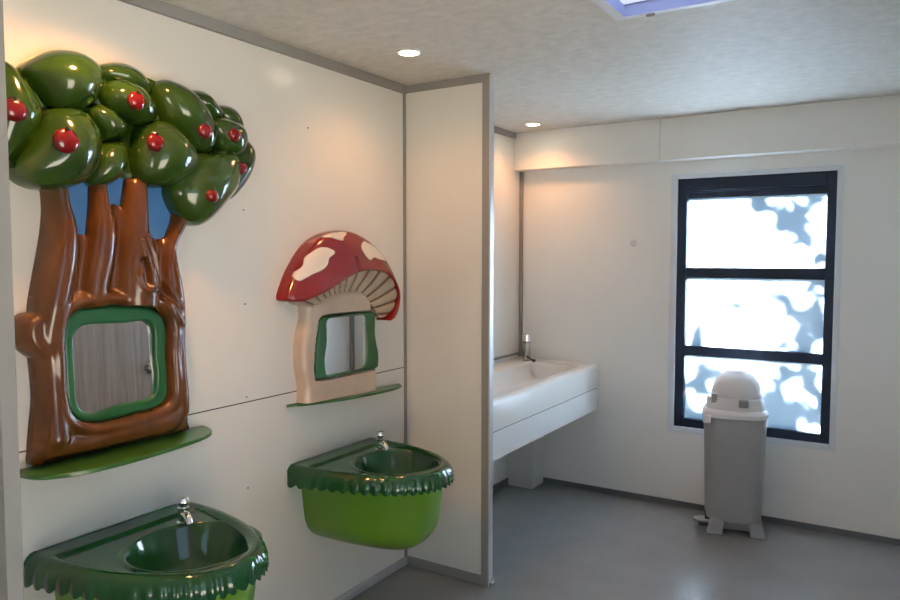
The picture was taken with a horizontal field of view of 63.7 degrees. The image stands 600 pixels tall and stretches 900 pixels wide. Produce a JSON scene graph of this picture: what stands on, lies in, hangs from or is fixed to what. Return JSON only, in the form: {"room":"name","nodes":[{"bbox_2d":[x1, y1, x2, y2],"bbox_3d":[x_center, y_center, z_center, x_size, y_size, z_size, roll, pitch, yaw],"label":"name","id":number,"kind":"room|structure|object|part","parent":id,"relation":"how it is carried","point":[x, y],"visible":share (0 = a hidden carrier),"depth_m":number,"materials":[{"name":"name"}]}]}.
{"room":"public restroom","nodes":[
{"label":"public restroom","id":0,"kind":"room"},
{"bbox_2d":[3,0,403,599],"bbox_3d":[-1.326,0.237,2.079,0.271,2.375,3.800,2,4,32],"label":"wall","id":1,"kind":"structure","parent":0,"point":[344,172],"depth_m":2.75,"materials":[{"name":"white paint"}]},
{"bbox_2d":[20,426,211,479],"bbox_3d":[-0.971,0.468,2.240,0.176,0.013,0.645,2,4,32],"label":"wall shelf","id":2,"kind":"object","parent":1,"relation":"attached to","point":[123,455],"visible":0.86,"depth_m":2.16,"materials":[{"name":"green plastic"}]},
{"bbox_2d":[5,49,255,465],"bbox_3d":[-0.936,-0.139,2.280,0.156,1.187,0.973,2,4,32],"label":"mirror","id":3,"kind":"object","parent":1,"relation":"attached to","point":[120,160],"visible":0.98,"depth_m":2.18,"materials":[{"name":"brown plastic"}]},
{"bbox_2d":[65,306,166,420],"bbox_3d":[-1.031,0.190,2.243,0.030,0.347,0.348,2,4,32],"label":"mirror","id":4,"kind":"object","parent":3,"relation":"attached to","point":[116,356],"depth_m":2.24,"materials":[{"name":"green plastic"}]},
{"bbox_2d":[23,502,268,599],"bbox_3d":[-0.807,0.895,2.149,0.577,0.362,0.598,2,4,32],"label":"basin","id":5,"kind":"object","parent":1,"relation":"attached to","point":[216,556],"visible":0.97,"depth_m":2.08,"materials":[{"name":"green plastic"}]},
{"bbox_2d":[54,583,255,599],"bbox_3d":[-0.820,0.914,2.182,0.522,0.320,0.472,2,4,32],"label":"basin","id":6,"kind":"object","parent":5,"relation":"attached to","point":[189,593],"depth_m":1.90,"materials":[{"name":"green plastic"}]},
{"bbox_2d":[176,496,192,525],"bbox_3d":[-0.841,0.673,2.315,0.078,0.087,0.048,2,4,32],"label":"tap","id":7,"kind":"object","parent":5,"relation":"on","point":[184,516],"visible":1,"depth_m":2.31,"materials":[{"name":"silver metal"}]},
{"bbox_3d":[-0.835,0.691,2.303,0.026,0.039,0.054,-3,5,-43],"label":"spout","id":8,"kind":"part","parent":7,"relation":"part of","materials":[{"name":"silver metal"}]},
{"bbox_2d":[19,367,403,452],"bbox_3d":[-0.783,0.386,2.705,0.002,0.004,2.096,2,4,32],"label":"trim","id":9,"kind":"structure","parent":1,"relation":"attached to","point":[401,367],"depth_m":2.73,"materials":[{"name":"black"}]},
{"bbox_2d":[118,0,406,93],"bbox_3d":[-0.772,-0.966,2.625,0.018,0.038,2.108,2,4,32],"label":"trim","id":10,"kind":"structure","parent":1,"relation":"attached to","point":[156,6],"depth_m":2.70,"materials":[{"name":"grey metal"}]},
{"bbox_2d":[276,230,399,403],"bbox_3d":[-0.431,0.063,3.140,0.118,0.725,0.762,2,4,32],"label":"mirror","id":11,"kind":"object","parent":1,"relation":"attached to","point":[338,282],"visible":1,"depth_m":3.07,"materials":[{"name":"beige paint"}]},
{"bbox_2d":[292,247,334,280],"bbox_3d":[-0.540,-0.145,2.910,0.032,0.135,0.207,3,5,44],"label":"spot","id":12,"kind":"object","parent":11,"relation":"attached to","point":[312,263],"depth_m":2.91,"materials":[{"name":"beige paint"}]},
{"bbox_2d":[321,232,346,240],"bbox_3d":[-0.478,-0.268,3.035,0.035,0.040,0.140,3,4,41],"label":"spot","id":13,"kind":"object","parent":11,"relation":"attached to","point":[328,236],"depth_m":3.02,"materials":[{"name":"beige paint"}]},
{"bbox_3d":[-0.478,0.192,3.132,0.056,0.468,0.506,2,4,32],"label":"stem","id":14,"kind":"part","parent":11,"relation":"part of","materials":[{"name":"beige paint"}]},
{"bbox_2d":[361,241,386,260],"bbox_3d":[-0.334,-0.217,3.231,0.029,0.087,0.214,2,4,27],"label":"spot","id":15,"kind":"object","parent":11,"relation":"attached to","point":[369,252],"depth_m":3.19,"materials":[{"name":"beige paint"}]},
{"bbox_2d":[286,384,401,407],"bbox_3d":[-0.418,0.422,3.212,0.087,0.038,0.771,2,4,32],"label":"wall shelf","id":16,"kind":"object","parent":1,"relation":"attached to","point":[384,389],"visible":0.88,"depth_m":3.17,"materials":[{"name":"green plastic"}]},
{"bbox_2d":[287,437,453,549],"bbox_3d":[-0.260,0.843,3.026,0.577,0.362,0.598,2,4,32],"label":"basin","id":17,"kind":"object","parent":1,"relation":"attached to","point":[356,493],"visible":0.95,"depth_m":2.90,"materials":[{"name":"green plastic"}]},
{"bbox_2d":[375,430,388,451],"bbox_3d":[-0.294,0.621,3.192,0.078,0.087,0.048,2,4,32],"label":"tap","id":18,"kind":"object","parent":17,"relation":"on","point":[381,445],"visible":1,"depth_m":3.18,"materials":[{"name":"silver metal"}]},
{"bbox_3d":[-0.288,0.639,3.180,0.026,0.039,0.054,-3,5,-43],"label":"spout","id":19,"kind":"part","parent":18,"relation":"part of","materials":[{"name":"silver metal"}]},
{"bbox_2d":[334,557,406,599],"bbox_3d":[-0.775,1.365,2.765,0.012,0.042,2.108,2,4,32],"label":"baseboard","id":20,"kind":"structure","parent":1,"relation":"attached to","point":[399,564],"depth_m":3.41,"materials":[{"name":"silver metal"}]},
{"bbox_2d":[403,94,406,556],"bbox_3d":[-0.222,0.146,3.585,0.010,2.297,0.012,2,4,32],"label":"trim","id":21,"kind":"structure","parent":1,"relation":"attached to","point":[404,95],"depth_m":3.56,"materials":[{"name":"grey metal"}]},
{"bbox_2d":[493,133,519,484],"bbox_3d":[0.051,0.097,4.433,0.117,2.375,1.659,2,4,32],"label":"wall","id":22,"kind":"structure","parent":0,"point":[506,180],"depth_m":4.81,"materials":[{"name":"white paint"}]},
{"bbox_2d":[493,478,507,493],"bbox_3d":[0.029,1.267,4.346,0.012,0.050,1.370,2,4,32],"label":"baseboard","id":23,"kind":"structure","parent":22,"relation":"attached to","point":[500,485],"depth_m":4.83,"materials":[{"name":"grey plastic"}]},
{"bbox_2d":[494,126,515,138],"bbox_3d":[0.053,-1.063,4.240,0.018,0.036,1.450,2,4,32],"label":"trim","id":24,"kind":"structure","parent":22,"relation":"attached to","point":[497,130],"depth_m":4.71,"materials":[{"name":"grey metal"}]},
{"bbox_2d":[493,352,519,360],"bbox_3d":[0.072,0.406,4.366,0.010,0.014,1.537,2,4,32],"label":"trim","id":25,"kind":"structure","parent":22,"relation":"attached to","point":[517,353],"depth_m":4.85,"materials":[{"name":"grey metal"}]},
{"bbox_2d":[493,358,597,460],"bbox_3d":[0.314,0.599,4.240,0.566,0.299,1.558,2,4,32],"label":"sink","id":26,"kind":"object","parent":22,"relation":"attached to","point":[532,400],"depth_m":4.20,"materials":[{"name":"white ceramic"}]},
{"bbox_2d":[522,334,535,361],"bbox_3d":[0.536,0.320,4.848,0.060,0.185,0.130,-2,4,-36],"label":"mixer tap","id":27,"kind":"object","parent":26,"relation":"on","point":[526,338],"visible":1,"depth_m":4.86,"materials":[{"name":"silver metal"}]},
{"bbox_2d":[160,0,899,132],"bbox_3d":[0.200,-0.981,2.046,2.820,0.060,5.479,2,4,32],"label":"ceiling","id":28,"kind":"structure","parent":0,"point":[554,64],"depth_m":2.88,"materials":[{"name":"paint"}]},
{"bbox_2d":[397,48,420,55],"bbox_3d":[-0.166,-1.000,2.933,0.100,0.006,0.100,2,4,32],"label":"recessed light","id":29,"kind":"object","parent":28,"relation":"in","point":[403,52],"visible":1,"depth_m":2.92,"materials":[{"name":"white"}]},
{"bbox_2d":[399,50,418,55],"bbox_3d":[-0.166,-1.000,2.933,0.080,0.002,0.080,2,4,32],"label":"diffuser","id":30,"kind":"object","parent":29,"relation":"attached to","point":[401,52],"depth_m":2.93,"materials":[{"name":"white plastic"}]},
{"bbox_2d":[525,122,540,125],"bbox_3d":[0.518,-1.095,4.520,0.100,0.006,0.100,2,4,32],"label":"recessed light","id":31,"kind":"object","parent":28,"relation":"in","point":[533,123],"visible":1,"depth_m":4.51,"materials":[{"name":"white"}]},
{"bbox_2d":[592,0,733,20],"bbox_3d":[0.669,-0.964,2.041,0.670,0.054,0.754,2,4,32],"label":"window","id":32,"kind":"structure","parent":28,"relation":"attached to","point":[619,10],"depth_m":2.44,"materials":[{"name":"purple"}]},
{"bbox_3d":[0.673,-0.990,2.045,0.640,0.002,0.737,2,4,32],"label":"pane","id":33,"kind":"part","parent":32,"relation":"part of","materials":[{"name":"white"}]},
{"bbox_2d":[351,482,899,599],"bbox_3d":[0.186,1.450,2.187,2.800,0.060,5.459,2,4,32],"label":"floor","id":34,"kind":"structure","parent":0,"point":[551,541],"depth_m":3.68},
{"bbox_2d":[0,0,23,599],"bbox_3d":[-1.139,0.261,1.667,0.481,2.375,0.035,2,4,32],"label":"wall","id":35,"kind":"structure","parent":34,"relation":"on","point":[11,552],"depth_m":1.54,"materials":[{"name":"white paint"}]},
{"bbox_3d":[-0.964,0.269,1.541,0.038,2.375,0.005,2,4,32],"label":"edge trim","id":36,"kind":"part","parent":35,"relation":"part of","materials":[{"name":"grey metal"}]},
{"bbox_2d":[406,73,494,586],"bbox_3d":[-0.004,0.154,3.473,0.499,2.375,0.035,2,4,32],"label":"wall","id":37,"kind":"structure","parent":34,"relation":"on","point":[450,122],"depth_m":3.45,"materials":[{"name":"white laminate"}]},
{"bbox_3d":[-0.033,1.317,3.542,0.425,0.045,0.005,2,4,32],"label":"rail","id":38,"kind":"part","parent":37,"relation":"part of","materials":[{"name":"grey metal"}]},
{"bbox_3d":[-0.031,-1.013,3.402,0.419,0.036,0.005,2,4,32],"label":"rail","id":39,"kind":"part","parent":37,"relation":"part of","materials":[{"name":"grey metal"}]},
{"bbox_3d":[0.164,0.161,3.351,0.038,2.375,0.005,2,4,32],"label":"edge trim","id":40,"kind":"part","parent":37,"relation":"part of","materials":[{"name":"grey metal"}]},
{"bbox_2d":[693,368,768,539],"bbox_3d":[1.600,0.846,4.138,0.389,0.916,0.316,1,4,19],"label":"pedal bin","id":41,"kind":"object","parent":34,"relation":"on","point":[735,414],"visible":1,"depth_m":4.01,"materials":[{"name":"grey plastic"}]},
{"bbox_3d":[1.619,0.594,4.117,0.350,0.110,0.315,1,4,19],"label":"lid","id":42,"kind":"part","parent":41,"relation":"part of","materials":[{"name":"white plastic"}]},
{"bbox_3d":[1.619,1.261,4.159,0.180,0.056,0.175,1,4,19],"label":"plate","id":43,"kind":"part","parent":41,"relation":"part of","materials":[{"name":"grey plastic"}]},
{"bbox_2d":[520,146,899,538],"bbox_3d":[1.601,0.100,4.386,2.800,2.375,0.100,2,4,32],"label":"wall","id":44,"kind":"structure","parent":0,"point":[592,296],"depth_m":4.53,"materials":[{"name":"white paint"}]},
{"bbox_2d":[519,172,523,355],"bbox_3d":[0.489,-0.242,4.987,0.022,1.267,0.022,2,4,32],"label":"trim","id":45,"kind":"structure","parent":44,"relation":"attached to","point":[521,173],"depth_m":4.98,"materials":[{"name":"grey metal"}]},
{"bbox_2d":[507,436,543,488],"bbox_3d":[0.517,0.982,4.947,0.188,0.548,0.184,2,4,32],"label":"pedestal","id":46,"kind":"object","parent":44,"relation":"attached to","point":[525,464],"depth_m":4.88,"materials":[{"name":"grey"}]},
{"bbox_2d":[514,119,662,171],"bbox_3d":[0.872,-0.981,4.654,0.977,0.248,0.109,2,4,32],"label":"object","id":47,"kind":"structure","parent":44,"relation":"attached to","point":[633,142],"depth_m":4.59,"materials":[{"name":"white paint"}]},
{"bbox_2d":[630,240,636,246],"bbox_3d":[1.157,-0.359,4.570,0.044,0.044,0.012,2,4,32],"label":"wall sensor","id":48,"kind":"object","parent":44,"relation":"attached to","point":[633,243],"visible":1,"depth_m":4.56,"materials":[{"name":"grey plastic"}]},
{"bbox_2d":[543,477,899,545],"bbox_3d":[1.658,1.274,4.357,2.400,0.035,0.008,2,4,32],"label":"baseboard","id":49,"kind":"structure","parent":44,"relation":"attached to","point":[870,537],"depth_m":4.42,"materials":[{"name":"grey plastic"}]},
{"bbox_2d":[667,165,843,451],"bbox_3d":[1.772,0.037,4.268,0.928,1.582,0.094,2,4,32],"label":"window","id":50,"kind":"structure","parent":44,"relation":"in","point":[755,255],"depth_m":4.23,"materials":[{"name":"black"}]},
{"bbox_3d":[1.780,0.546,4.297,0.770,0.405,0.002,2,4,32],"label":"pane","id":51,"kind":"part","parent":50,"relation":"part of","materials":[{"name":"white"}]},
{"bbox_3d":[1.780,0.083,4.269,0.770,0.425,0.002,2,4,32],"label":"pane","id":52,"kind":"part","parent":50,"relation":"part of","materials":[{"name":"white glass"}]},
{"bbox_3d":[1.780,-0.396,4.241,0.770,0.427,0.002,2,4,32],"label":"pane","id":53,"kind":"part","parent":50,"relation":"part of","materials":[{"name":"white"}]},
{"bbox_2d":[660,95,899,161],"bbox_3d":[1.970,-0.941,3.972,1.602,0.248,0.109,2,4,32],"label":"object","id":54,"kind":"structure","parent":44,"relation":"attached to","point":[872,122],"depth_m":3.99,"materials":[{"name":"white paint"}]}
]}

